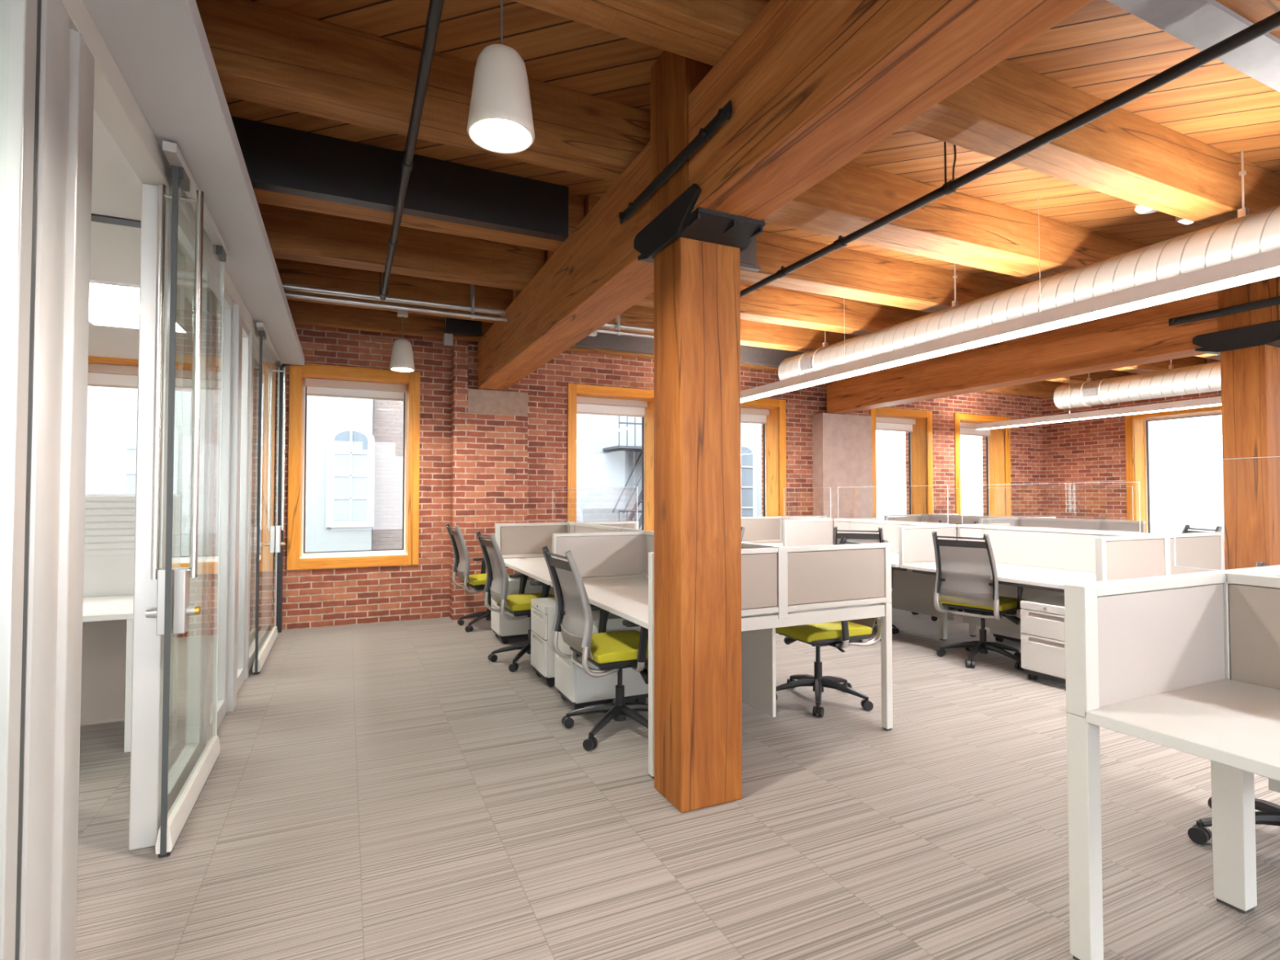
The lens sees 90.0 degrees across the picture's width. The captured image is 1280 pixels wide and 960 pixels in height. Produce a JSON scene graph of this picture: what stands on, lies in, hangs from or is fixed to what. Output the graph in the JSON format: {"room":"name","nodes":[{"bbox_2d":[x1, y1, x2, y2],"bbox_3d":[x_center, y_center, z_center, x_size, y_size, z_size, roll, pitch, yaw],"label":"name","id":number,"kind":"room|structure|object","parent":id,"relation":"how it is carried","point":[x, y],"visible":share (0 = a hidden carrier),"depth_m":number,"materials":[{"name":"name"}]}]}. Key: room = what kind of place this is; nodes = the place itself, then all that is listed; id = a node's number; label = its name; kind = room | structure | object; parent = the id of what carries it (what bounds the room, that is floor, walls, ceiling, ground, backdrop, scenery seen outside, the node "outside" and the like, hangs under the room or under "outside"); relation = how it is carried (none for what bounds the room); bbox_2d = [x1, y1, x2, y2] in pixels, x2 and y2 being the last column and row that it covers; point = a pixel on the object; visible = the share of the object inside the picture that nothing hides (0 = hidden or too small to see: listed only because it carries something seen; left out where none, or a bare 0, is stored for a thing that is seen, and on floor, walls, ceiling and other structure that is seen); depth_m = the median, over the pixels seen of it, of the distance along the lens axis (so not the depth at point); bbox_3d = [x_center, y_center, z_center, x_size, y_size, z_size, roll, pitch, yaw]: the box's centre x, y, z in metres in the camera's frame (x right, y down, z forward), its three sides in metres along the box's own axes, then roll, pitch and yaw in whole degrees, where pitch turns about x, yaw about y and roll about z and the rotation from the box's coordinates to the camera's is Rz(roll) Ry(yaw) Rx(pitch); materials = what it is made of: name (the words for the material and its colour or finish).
{"room":"open-plan office","nodes":[
{"label":"open-plan office","id":0,"kind":"room"},
{"bbox_2d":[0,0,259,959],"bbox_3d":[-1.681,0.115,2.011,0.120,2.570,9.460,1,-2,-25],"label":"wall partition","id":1,"kind":"structure","parent":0,"point":[47,67],"depth_m":1.63,"materials":[{"name":"white paint"}]},
{"bbox_2d":[60,0,259,347],"bbox_3d":[-1.125,-1.248,0.819,0.090,0.095,12.370,1,-2,-25],"label":"trim","id":2,"kind":"structure","parent":1,"relation":"attached to","point":[115,104],"depth_m":2.14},
{"bbox_2d":[145,141,230,857],"bbox_3d":[-1.980,0.093,2.870,0.170,2.644,1.210,1,-2,-25],"label":"door","id":3,"kind":"structure","parent":1,"relation":"in","point":[170,616],"depth_m":2.48,"materials":[{"name":"clear glass"}]},
{"bbox_2d":[82,0,304,365],"bbox_3d":[-1.061,-1.336,0.790,0.500,0.080,12.260,1,-2,-25],"label":"soffit","id":4,"kind":"structure","parent":1,"relation":"attached to","point":[161,49],"depth_m":2.25,"materials":[{"name":"grey paint"}]},
{"bbox_2d":[252,321,286,674],"bbox_3d":[-3.173,0.157,5.474,0.170,2.644,1.560,1,-2,-25],"label":"door","id":5,"kind":"structure","parent":1,"relation":"in","point":[268,543],"depth_m":5.35,"materials":[{"name":"clear glass"}]},
{"bbox_2d":[275,364,285,632],"bbox_3d":[-3.608,0.175,6.382,0.095,2.665,0.090,1,-2,-25],"label":"trim","id":6,"kind":"structure","parent":1,"relation":"attached to","point":[279,555],"depth_m":6.35,"materials":[{"name":"black paint"}]},
{"bbox_2d":[88,110,219,365],"bbox_3d":[-2.332,-1.286,0.273,2.560,0.045,12.380,1,-2,-25],"label":"ceiling","id":7,"kind":"structure","parent":0,"point":[116,189],"depth_m":3.30,"materials":[{"name":"white"}]},
{"bbox_2d":[91,213,141,227],"bbox_3d":[-3.319,-1.204,2.536,2.450,0.009,0.080,1,-2,-25],"label":"air slot","id":8,"kind":"object","parent":7,"relation":"attached to","point":[95,217],"visible":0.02,"depth_m":2.94,"materials":[{"name":"black plastic"}]},
{"bbox_2d":[88,279,191,333],"bbox_3d":[-3.518,-1.159,4.303,0.620,0.012,1.220,1,-2,-25],"label":"recessed light","id":9,"kind":"object","parent":7,"relation":"in","point":[111,304],"visible":0.37,"depth_m":4.27,"materials":[{"name":"white paint"}]},
{"bbox_2d":[177,324,1043,638],"bbox_3d":[0.573,-0.191,8.510,15.320,3.500,0.675,1,-2,-25],"label":"wall","id":10,"kind":"structure","parent":0,"point":[488,457],"depth_m":7.18,"materials":[{"name":"red brick"}]},
{"bbox_2d":[87,355,191,567],"bbox_3d":[-4.781,-0.152,6.101,1.260,2.105,0.355,1,-2,-25],"label":"window","id":11,"kind":"structure","parent":10,"relation":"in","point":[103,371],"depth_m":6.10,"materials":[{"name":"brown wood"}]},
{"bbox_2d":[286,363,420,570],"bbox_3d":[-3.054,-0.133,6.892,1.260,2.105,0.355,1,-2,-25],"label":"window","id":12,"kind":"structure","parent":10,"relation":"in","point":[310,380],"depth_m":6.83,"materials":[{"name":"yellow wood"}]},
{"bbox_2d":[567,383,653,531],"bbox_3d":[-0.356,-0.103,8.127,1.285,2.105,0.355,1,-2,-25],"label":"window","id":13,"kind":"structure","parent":10,"relation":"in","point":[581,398],"depth_m":8.13,"materials":[{"name":"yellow wood"}]},
{"bbox_2d":[740,398,786,543],"bbox_3d":[1.406,-0.083,8.933,1.290,2.105,0.355,1,-2,-25],"label":"window","id":14,"kind":"structure","parent":10,"relation":"in","point":[771,413],"depth_m":9.09,"materials":[{"name":"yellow wood"}]},
{"bbox_2d":[869,407,933,518],"bbox_3d":[4.018,-0.053,10.128,1.305,2.105,0.355,1,-2,-25],"label":"window","id":15,"kind":"structure","parent":10,"relation":"in","point":[918,424],"depth_m":10.24,"materials":[{"name":"brown wood"}]},
{"bbox_2d":[954,413,1011,516],"bbox_3d":[5.693,-0.034,10.895,1.340,2.105,0.355,1,-2,-25],"label":"window","id":16,"kind":"structure","parent":10,"relation":"in","point":[997,440],"depth_m":11.01,"materials":[{"name":"brown wood"}]},
{"bbox_2d":[75,608,1279,959],"bbox_3d":[3.128,1.442,2.706,14.570,0.050,12.380,1,-2,-25],"label":"floor","id":17,"kind":"structure","parent":0,"point":[394,790],"depth_m":2.56,"materials":[{"name":"carpet"}]},
{"bbox_2d":[80,493,182,752],"bbox_3d":[-3.587,0.754,3.410,1.730,1.360,0.820,1,-2,-25],"label":"desk","id":18,"kind":"object","parent":17,"relation":"on","point":[106,686],"visible":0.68,"depth_m":3.84,"materials":[{"name":"white laminate"}]},
{"bbox_2d":[82,592,173,622],"bbox_3d":[-3.579,0.719,3.393,1.730,0.030,0.780,1,-2,-25],"label":"countertop","id":19,"kind":"structure","parent":18,"relation":"on","point":[108,607],"depth_m":3.52,"materials":[{"name":"white laminate"}]},
{"bbox_2d":[445,523,508,632],"bbox_3d":[-1.587,0.983,6.638,0.758,1.061,0.672,1,-2,-30],"label":"office chair","id":20,"kind":"object","parent":17,"relation":"on","point":[461,566],"visible":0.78,"depth_m":6.53,"materials":[{"name":"silver metal"}]},
{"bbox_2d":[475,530,555,671],"bbox_3d":[-0.923,0.949,5.242,0.757,1.061,0.669,1,-2,-29],"label":"office chair","id":21,"kind":"object","parent":17,"relation":"on","point":[519,605],"visible":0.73,"depth_m":5.10,"materials":[{"name":"silver metal"}]},
{"bbox_2d":[490,575,555,644],"bbox_3d":[-1.108,1.213,6.086,0.544,0.575,0.380,1,-2,-25],"label":"drawer pedestal","id":22,"kind":"object","parent":17,"relation":"on","point":[503,628],"visible":0.37,"depth_m":5.88,"materials":[{"name":"metal"}]},
{"bbox_2d":[530,596,590,687],"bbox_3d":[-0.500,1.180,4.759,0.544,0.575,0.380,1,-2,-25],"label":"drawer pedestal","id":23,"kind":"object","parent":17,"relation":"on","point":[543,610],"visible":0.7,"depth_m":4.54,"materials":[{"name":"metal"}]},
{"bbox_2d":[540,545,648,751],"bbox_3d":[-0.143,0.910,3.683,0.758,1.061,0.672,1,-2,-27],"label":"office chair","id":24,"kind":"object","parent":17,"relation":"on","point":[612,652],"visible":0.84,"depth_m":3.56,"materials":[{"name":"black plastic"}]},
{"bbox_2d":[555,609,648,710],"bbox_3d":[-0.246,1.166,4.204,0.544,0.575,0.380,1,-2,-25],"label":"drawer pedestal","id":25,"kind":"object","parent":17,"relation":"on","point":[574,685],"visible":0.42,"depth_m":4.03,"materials":[{"name":"metal"}]},
{"bbox_2d":[494,520,893,778],"bbox_3d":[0.014,0.934,5.005,1.540,1.078,3.578,1,-2,-25],"label":"workstation","id":26,"kind":"object","parent":17,"relation":"on","point":[781,586],"visible":0.61,"depth_m":3.62,"materials":[{"name":"white laminate"}]},
{"bbox_2d":[503,557,551,585],"bbox_3d":[-0.702,0.773,5.617,0.735,0.030,1.778,1,-2,-25],"label":"desktop","id":27,"kind":"structure","parent":26,"relation":"on","point":[536,568],"depth_m":5.58,"materials":[{"name":"white laminate"}]},
{"bbox_2d":[550,576,773,629],"bbox_3d":[0.033,0.734,4.013,0.735,0.030,1.648,1,-2,-25],"label":"desktop","id":28,"kind":"structure","parent":26,"relation":"on","point":[627,598],"depth_m":3.92,"materials":[{"name":"white laminate"}]},
{"bbox_2d":[787,603,880,612],"bbox_3d":[0.756,0.742,4.343,0.735,0.030,1.648,1,-2,-25],"label":"desktop","id":29,"kind":"structure","parent":26,"relation":"on","point":[874,603],"depth_m":3.59,"materials":[{"name":"white laminate"}]},
{"bbox_2d":[653,236,742,813],"bbox_3d":[0.260,0.172,2.937,0.310,2.500,0.270,1,-2,-25],"label":"column","id":30,"kind":"structure","parent":17,"relation":"on","point":[698,677],"depth_m":2.82,"materials":[{"name":"wood"}]},
{"bbox_2d":[633,183,764,262],"bbox_3d":[0.267,-1.128,2.954,0.368,0.160,0.633,1,-2,-25],"label":"cap","id":31,"kind":"object","parent":30,"relation":"on","point":[677,220],"visible":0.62,"depth_m":2.77,"materials":[{"name":"metal"}]},
{"bbox_2d":[477,140,653,390],"bbox_3d":[-0.728,-1.315,5.119,0.310,0.520,4.448,1,-2,-25],"label":"girder","id":32,"kind":"object","parent":31,"relation":"on","point":[596,274],"visible":0.57,"depth_m":4.13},
{"bbox_2d":[444,317,481,337],"bbox_3d":[-1.870,-1.694,6.782,0.370,0.300,0.090,1,-2,-25],"label":"steel beam","id":33,"kind":"structure","parent":32,"relation":"on","point":[453,326],"depth_m":6.74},
{"bbox_2d":[618,99,732,224],"bbox_3d":[0.117,-1.358,2.837,0.044,0.073,1.041,1,-2,-25],"label":"strap","id":34,"kind":"object","parent":32,"relation":"attached to","point":[724,113],"visible":1,"depth_m":2.69,"materials":[{"name":"metal"}]},
{"bbox_2d":[650,49,713,221],"bbox_3d":[0.274,-1.532,2.944,0.340,0.843,0.345,1,-2,-25],"label":"post","id":35,"kind":"object","parent":31,"relation":"on","point":[674,77],"visible":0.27,"depth_m":2.85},
{"bbox_2d":[688,0,1093,220],"bbox_3d":[1.874,-1.454,-0.562,0.310,0.520,7.353,1,-2,-25],"label":"girder","id":36,"kind":"object","parent":31,"relation":"on","point":[811,86],"visible":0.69,"depth_m":2.01,"materials":[{"name":"wood"}]},
{"bbox_2d":[775,536,888,717],"bbox_3d":[1.212,0.925,4.268,0.746,1.061,0.685,1,-2,-23],"label":"office chair","id":37,"kind":"object","parent":17,"relation":"on","point":[837,634],"visible":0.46,"depth_m":4.09,"materials":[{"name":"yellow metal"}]},
{"bbox_2d":[833,526,898,640],"bbox_3d":[2.170,0.974,6.282,0.672,1.061,0.758,-1,-2,23],"label":"office chair","id":38,"kind":"object","parent":17,"relation":"on","point":[851,537],"visible":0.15,"depth_m":6.00,"materials":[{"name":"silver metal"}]},
{"bbox_2d":[931,531,1025,671],"bbox_3d":[2.775,0.948,5.216,0.724,1.061,0.668,1,-2,-39],"label":"office chair","id":39,"kind":"object","parent":17,"relation":"on","point":[965,569],"visible":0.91,"depth_m":5.09,"materials":[{"name":"fabric"}]},
{"bbox_2d":[741,515,1224,640],"bbox_3d":[2.808,0.973,6.554,1.520,1.078,4.468,1,-2,-25],"label":"workstation","id":40,"kind":"object","parent":17,"relation":"on","point":[1039,561],"visible":0.48,"depth_m":5.48,"materials":[{"name":"white laminate"}]},
{"bbox_2d":[901,562,1096,589],"bbox_3d":[3.017,0.762,5.158,0.725,0.030,1.648,1,-2,-25],"label":"desktop","id":41,"kind":"structure","parent":40,"relation":"on","point":[1006,574],"depth_m":4.91,"materials":[{"name":"white laminate"}]},
{"bbox_2d":[990,627,1021,642],"bbox_3d":[3.579,1.208,5.900,0.544,0.575,0.380,1,-2,-25],"label":"drawer pedestal","id":42,"kind":"object","parent":17,"relation":"on","point":[999,635],"visible":0.12,"depth_m":5.83,"materials":[{"name":"metal"}]},
{"bbox_2d":[884,513,1146,533],"bbox_3d":[4.795,1.012,8.146,1.480,1.078,2.986,1,-2,-25],"label":"workstation","id":43,"kind":"object","parent":17,"relation":"on","point":[1051,522],"visible":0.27,"depth_m":7.88,"materials":[{"name":"white laminate"}]},
{"bbox_2d":[1020,595,1066,684],"bbox_3d":[3.128,1.178,4.666,0.544,0.575,0.380,1,-2,-25],"label":"drawer pedestal","id":44,"kind":"object","parent":17,"relation":"on","point":[1042,637],"visible":0.46,"depth_m":4.58,"materials":[{"name":"metal"}]},
{"bbox_2d":[1064,564,1279,959],"bbox_3d":[2.526,0.832,1.032,1.600,1.088,2.610,1,-2,-25],"label":"workstation","id":45,"kind":"object","parent":17,"relation":"on","point":[1188,663],"visible":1,"depth_m":1.94,"materials":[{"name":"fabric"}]},
{"bbox_2d":[1084,678,1279,781],"bbox_3d":[1.998,0.663,1.195,0.772,0.033,1.779,1,-2,-25],"label":"desktop","id":46,"kind":"structure","parent":45,"relation":"on","point":[1236,724],"depth_m":1.76,"materials":[{"name":"white laminate"}]},
{"bbox_2d":[1172,456,1279,576],"bbox_3d":[2.401,0.184,1.321,0.066,0.556,2.214,1,-2,-25],"label":"screen","id":47,"kind":"object","parent":45,"relation":"attached to","point":[1270,456],"visible":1,"depth_m":2.32,"materials":[{"name":"white"}]},
{"bbox_2d":[1187,561,1279,844],"bbox_3d":[2.534,0.880,2.444,0.743,1.061,0.673,1,-2,-30],"label":"office chair","id":48,"kind":"object","parent":17,"relation":"on","point":[1269,813],"visible":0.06,"depth_m":2.49,"materials":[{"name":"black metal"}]},
{"bbox_2d":[1220,344,1279,569],"bbox_3d":[4.726,0.221,4.915,0.310,2.500,0.270,1,-2,-25],"label":"column","id":49,"kind":"structure","parent":17,"relation":"on","point":[1251,375],"depth_m":4.83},
{"bbox_2d":[1192,320,1279,355],"bbox_3d":[4.733,-1.079,4.932,0.368,0.160,0.633,1,-2,-25],"label":"cap","id":50,"kind":"object","parent":49,"relation":"on","point":[1266,333],"visible":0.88,"depth_m":4.87,"materials":[{"name":"metal"}]},
{"bbox_2d":[826,290,1218,413],"bbox_3d":[3.731,-1.265,7.126,0.310,0.520,4.508,1,-2,-25],"label":"girder","id":51,"kind":"object","parent":50,"relation":"on","point":[1145,335],"visible":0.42,"depth_m":6.30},
{"bbox_2d":[1217,276,1278,331],"bbox_3d":[4.741,-1.483,4.922,0.340,0.843,0.345,1,-2,-25],"label":"post","id":52,"kind":"object","parent":50,"relation":"on","point":[1267,288],"visible":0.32,"depth_m":4.83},
{"bbox_2d":[1277,275,1279,319],"bbox_3d":[6.332,-1.405,1.446,0.310,0.520,7.293,1,-2,-25],"label":"girder","id":53,"kind":"object","parent":50,"relation":"on","point":[1278,277],"visible":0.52,"depth_m":4.69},
{"bbox_2d":[1168,296,1279,325],"bbox_3d":[4.583,-1.310,4.816,0.044,0.073,1.041,1,-2,-25],"label":"strap","id":54,"kind":"object","parent":53,"relation":"attached to","point":[1274,300],"visible":1,"depth_m":4.94,"materials":[{"name":"metal"}]},
{"bbox_2d":[225,0,1279,300],"bbox_3d":[3.128,-1.987,2.791,14.570,0.060,12.380,1,-2,-25],"label":"ceiling","id":55,"kind":"structure","parent":0,"point":[1102,51],"depth_m":3.20,"materials":[{"name":"wood"}]},
{"bbox_2d":[287,299,493,342],"bbox_3d":[-3.792,-1.713,6.105,4.750,0.326,0.140,1,-2,-25],"label":"joist","id":56,"kind":"object","parent":55,"relation":"attached to","point":[303,313],"visible":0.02,"depth_m":6.52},
{"bbox_2d":[274,257,513,322],"bbox_3d":[-3.424,-1.733,5.301,4.750,0.326,0.170,1,-2,-25],"label":"joist","id":57,"kind":"object","parent":55,"relation":"attached to","point":[291,272],"visible":0.18,"depth_m":5.76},
{"bbox_2d":[389,309,414,372],"bbox_3d":[-2.172,-1.279,5.858,0.218,0.550,0.218,1,-2,-25],"label":"pendant lamp","id":58,"kind":"object","parent":57,"relation":"hanging from","point":[402,357],"visible":0.97,"depth_m":5.79,"materials":[{"name":"metal"}]},
{"bbox_2d":[231,115,568,241],"bbox_3d":[-2.577,-1.775,3.270,4.599,0.330,0.090,1,-2,-25],"label":"steel beam","id":59,"kind":"structure","parent":55,"relation":"attached to","point":[278,159],"depth_m":3.74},
{"bbox_2d":[257,202,544,291],"bbox_3d":[-2.977,-1.757,4.324,4.750,0.326,0.180,1,-2,-25],"label":"joist","id":60,"kind":"object","parent":55,"relation":"attached to","point":[293,234],"visible":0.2,"depth_m":4.78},
{"bbox_2d":[379,0,444,300],"bbox_3d":[0.120,-1.790,0.401,0.085,0.453,10.550,1,-2,-25],"label":"pipe","id":61,"kind":"object","parent":55,"relation":"hanging from","point":[436,6],"visible":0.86,"depth_m":2.72,"materials":[{"name":"metal"}]},
{"bbox_2d":[253,188,584,251],"bbox_3d":[-2.577,-1.779,3.451,4.750,0.326,0.200,1,-2,-25],"label":"joist","id":62,"kind":"object","parent":55,"relation":"attached to","point":[575,204],"visible":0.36,"depth_m":4.00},
{"bbox_2d":[195,0,650,182],"bbox_3d":[-2.127,-1.803,2.470,4.750,0.326,0.180,1,-2,-25],"label":"joist","id":63,"kind":"object","parent":55,"relation":"attached to","point":[262,54],"visible":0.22,"depth_m":2.83,"materials":[{"name":"wood"}]},
{"bbox_2d":[281,283,653,333],"bbox_3d":[-2.348,-1.701,5.348,6.546,0.385,0.065,1,-2,-25],"label":"conduit","id":64,"kind":"object","parent":55,"relation":"attached to","point":[286,286],"visible":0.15,"depth_m":5.52,"materials":[{"name":"grey"}]},
{"bbox_2d":[284,284,653,338],"bbox_3d":[-2.365,-1.666,5.268,6.450,0.459,0.049,1,-2,-25],"label":"conduit","id":65,"kind":"object","parent":55,"relation":"hanging from","point":[473,315],"visible":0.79,"depth_m":5.51,"materials":[{"name":"grey"}]},
{"bbox_2d":[466,0,534,153],"bbox_3d":[-0.454,-1.546,2.103,0.218,0.849,0.218,1,-2,-25],"label":"pendant lamp","id":66,"kind":"object","parent":55,"relation":"hanging from","point":[500,120],"visible":1,"depth_m":2.03,"materials":[{"name":"metal"}]},
{"bbox_2d":[493,322,778,371],"bbox_3d":[0.595,-1.664,8.113,4.880,0.326,0.140,1,-2,-25],"label":"joist","id":67,"kind":"object","parent":55,"relation":"attached to","point":[573,348],"visible":0.02,"depth_m":7.72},
{"bbox_2d":[511,0,769,66],"bbox_3d":[-1.696,-1.826,1.529,4.750,0.326,0.190,1,-2,-25],"label":"joist","id":68,"kind":"object","parent":55,"relation":"attached to","point":[703,31],"visible":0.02,"depth_m":2.32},
{"bbox_2d":[515,290,858,352],"bbox_3d":[1.061,-1.689,7.095,4.880,0.326,0.200,1,-2,-25],"label":"joist","id":69,"kind":"object","parent":55,"relation":"attached to","point":[754,334],"visible":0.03,"depth_m":7.18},
{"bbox_2d":[573,332,804,367],"bbox_3d":[0.672,-1.665,7.945,4.560,0.300,0.090,1,-2,-25],"label":"steel beam","id":70,"kind":"structure","parent":55,"relation":"attached to","point":[751,355],"depth_m":7.62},
{"bbox_2d":[544,249,932,335],"bbox_3d":[1.431,-1.709,6.286,4.880,0.326,0.200,1,-2,-25],"label":"joist","id":71,"kind":"object","parent":55,"relation":"attached to","point":[766,304],"visible":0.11,"depth_m":6.33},
{"bbox_2d":[584,195,1021,312],"bbox_3d":[1.825,-1.730,5.427,4.880,0.326,0.230,1,-2,-25],"label":"joist","id":72,"kind":"object","parent":55,"relation":"attached to","point":[842,273],"visible":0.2,"depth_m":5.34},
{"bbox_2d":[739,236,760,271],"bbox_3d":[0.782,-1.728,4.797,0.260,0.288,0.052,1,-2,-25],"label":"electrical box","id":73,"kind":"object","parent":72,"relation":"attached to","point":[748,257],"visible":0.47,"depth_m":4.80,"materials":[{"name":"grey metal"}]},
{"bbox_2d":[763,161,1147,280],"bbox_3d":[2.250,-1.753,4.498,4.880,0.326,0.315,1,-2,-25],"label":"joist","id":74,"kind":"object","parent":55,"relation":"attached to","point":[956,227],"visible":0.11,"depth_m":4.29,"materials":[{"name":"wood"}]},
{"bbox_2d":[740,194,1279,403],"bbox_3d":[3.067,-1.484,3.427,0.200,0.905,10.410,1,-2,-25],"label":"lamp","id":75,"kind":"object","parent":55,"relation":"hanging from","point":[1264,265],"visible":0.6,"depth_m":4.09,"materials":[{"name":"metal"}]},
{"bbox_2d":[744,382,822,399],"bbox_3d":[1.488,-0.954,6.866,0.174,0.008,1.188,1,-2,-25],"label":"diffuser","id":76,"kind":"object","parent":75,"relation":"attached to","point":[790,386],"depth_m":6.80,"materials":[{"name":"white"}]},
{"bbox_2d":[810,357,920,382],"bbox_3d":[1.987,-0.981,5.775,0.174,0.008,1.188,1,-2,-25],"label":"diffuser","id":77,"kind":"object","parent":75,"relation":"attached to","point":[888,362],"depth_m":5.71,"materials":[{"name":"white"}]},
{"bbox_2d":[910,320,1071,359],"bbox_3d":[2.487,-1.008,4.684,0.174,0.008,1.188,1,-2,-25],"label":"diffuser","id":78,"kind":"object","parent":75,"relation":"attached to","point":[1033,327],"depth_m":4.58,"materials":[{"name":"white"}]},
{"bbox_2d":[1058,266,1279,324],"bbox_3d":[2.986,-1.035,3.593,0.174,0.008,1.188,1,-2,-25],"label":"diffuser","id":79,"kind":"object","parent":75,"relation":"attached to","point":[1250,274],"depth_m":3.56,"materials":[{"name":"white"}]},
{"bbox_2d":[740,10,1279,297],"bbox_3d":[2.601,-1.769,1.180,0.085,0.457,9.900,1,-2,-25],"label":"pipe","id":80,"kind":"object","parent":55,"relation":"hanging from","point":[1272,22],"visible":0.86,"depth_m":2.82,"materials":[{"name":"metal"}]},
{"bbox_2d":[979,380,1062,398],"bbox_3d":[5.059,-1.614,10.157,4.920,0.326,0.140,1,-2,-25],"label":"joist","id":81,"kind":"object","parent":55,"relation":"attached to","point":[1045,388],"visible":0.03,"depth_m":10.81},
{"bbox_2d":[777,150,1279,380],"bbox_3d":[4.086,-1.583,2.526,0.365,0.752,11.120,1,-2,-25],"label":"spiral duct","id":82,"kind":"object","parent":55,"relation":"hanging from","point":[1248,234],"visible":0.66,"depth_m":4.45,"materials":[{"name":"metal"}]},
{"bbox_2d":[800,356,812,371],"bbox_3d":[1.827,-1.274,7.040,0.021,0.127,0.180,1,-2,-25],"label":"grille","id":83,"kind":"object","parent":82,"relation":"attached to","point":[806,362],"depth_m":7.04,"materials":[{"name":"grey metal"}]},
{"bbox_2d":[901,58,1279,226],"bbox_3d":[2.692,-1.777,3.534,4.880,0.326,0.205,1,-2,-25],"label":"joist","id":84,"kind":"object","parent":55,"relation":"attached to","point":[1122,153],"visible":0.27,"depth_m":3.31,"materials":[{"name":"wood"}]},
{"bbox_2d":[1048,369,1136,383],"bbox_3d":[5.525,-1.639,9.139,4.920,0.326,0.200,1,-2,-25],"label":"joist","id":85,"kind":"object","parent":55,"relation":"attached to","point":[1099,375],"visible":0.02,"depth_m":9.64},
{"bbox_2d":[974,376,1221,430],"bbox_3d":[7.568,-1.400,5.486,0.200,0.970,10.410,1,-2,-25],"label":"lamp","id":86,"kind":"object","parent":55,"relation":"hanging from","point":[1214,401],"visible":0.69,"depth_m":8.41,"materials":[{"name":"metal"}]},
{"bbox_2d":[981,424,1030,429],"bbox_3d":[5.572,-0.816,9.833,0.174,0.008,0.788,1,-2,-25],"label":"diffuser","id":87,"kind":"object","parent":86,"relation":"attached to","point":[988,426],"depth_m":9.85,"materials":[{"name":"white"}]},
{"bbox_2d":[1027,414,1117,424],"bbox_3d":[5.988,-0.839,8.924,0.174,0.008,1.188,1,-2,-25],"label":"diffuser","id":88,"kind":"object","parent":86,"relation":"attached to","point":[1078,417],"depth_m":8.91,"materials":[{"name":"white"}]},
{"bbox_2d":[1117,404,1221,415],"bbox_3d":[6.488,-0.866,7.833,0.174,0.008,1.188,1,-2,-25],"label":"diffuser","id":89,"kind":"object","parent":86,"relation":"attached to","point":[1177,406],"depth_m":7.86,"materials":[{"name":"white"}]},
{"bbox_2d":[1053,360,1221,409],"bbox_3d":[8.521,-1.534,4.490,0.365,0.752,11.000,1,-2,-25],"label":"spiral duct","id":90,"kind":"object","parent":55,"relation":"hanging from","point":[1206,377],"visible":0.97,"depth_m":8.39,"materials":[{"name":"metal"}]},
{"bbox_2d":[1112,355,1204,373],"bbox_3d":[5.896,-1.659,8.330,4.920,0.326,0.200,1,-2,-25],"label":"joist","id":91,"kind":"object","parent":55,"relation":"attached to","point":[1193,360],"visible":0.11,"depth_m":8.84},
{"bbox_2d":[1106,0,1279,92],"bbox_3d":[3.042,-1.782,2.768,4.560,0.340,0.140,1,-2,-25],"label":"steel beam","id":92,"kind":"structure","parent":55,"relation":"attached to","point":[1202,24],"depth_m":2.30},
{"bbox_2d":[1215,0,1279,39],"bbox_3d":[3.113,-1.799,2.614,4.880,0.326,0.220,1,-2,-25],"label":"joist","id":93,"kind":"object","parent":55,"relation":"attached to","point":[1254,11],"visible":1,"depth_m":2.24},
{"bbox_2d":[1041,357,1225,569],"bbox_3d":[9.863,-0.251,6.080,0.450,3.500,12.830,1,-2,-25],"label":"wall","id":94,"kind":"structure","parent":0,"point":[1075,452],"depth_m":10.72,"materials":[{"name":"red brick"}]},
{"bbox_2d":[1124,405,1222,533],"bbox_3d":[8.316,-0.059,9.280,0.355,2.075,2.115,1,-2,-25],"label":"window","id":95,"kind":"structure","parent":94,"relation":"in","point":[1136,428],"depth_m":10.12,"materials":[{"name":"brown wood"}]},
{"label":"outside","id":96,"kind":"structure","parent":0,"visible":0},
{"bbox_3d":[13.896,7.095,-12.513,105.000,0.099,66.000,1,-2,-25],"label":"ground","id":97,"kind":"structure","parent":96,"visible":0},
{"bbox_2d":[85,386,374,555],"bbox_3d":[-8.816,0.115,10.765,7.930,15.000,3.085,1,-2,-25],"label":"window view","id":98,"kind":"structure","parent":97,"relation":"on","point":[340,441],"depth_m":10.72,"materials":[{"name":"grey"}]},
{"bbox_2d":[371,399,403,550],"bbox_3d":[-4.053,0.178,13.321,2.880,15.000,3.000,1,-2,-25],"label":"building","id":99,"kind":"structure","parent":97,"relation":"on","point":[388,415],"depth_m":11.47,"materials":[{"name":"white brick"}]},
{"bbox_2d":[576,413,761,529],"bbox_3d":[0.922,0.241,15.882,8.100,15.000,3.085,1,-2,-25],"label":"window view","id":100,"kind":"structure","parent":97,"relation":"on","point":[597,468],"depth_m":13.62,"materials":[{"name":"grey"}]},
{"bbox_2d":[603,415,641,528],"bbox_3d":[0.041,-0.634,13.382,1.424,4.473,0.896,1,-2,-25],"label":"fire escape","id":101,"kind":"object","parent":100,"relation":"attached to","point":[616,448],"visible":0.1,"depth_m":13.00,"materials":[{"name":"grey metal"}]},
{"bbox_2d":[960,414,1224,533],"bbox_3d":[15.780,0.096,9.975,3.000,15.000,23.000,1,-2,-25],"label":"window view","id":102,"kind":"structure","parent":97,"relation":"on","point":[1198,486],"depth_m":14.39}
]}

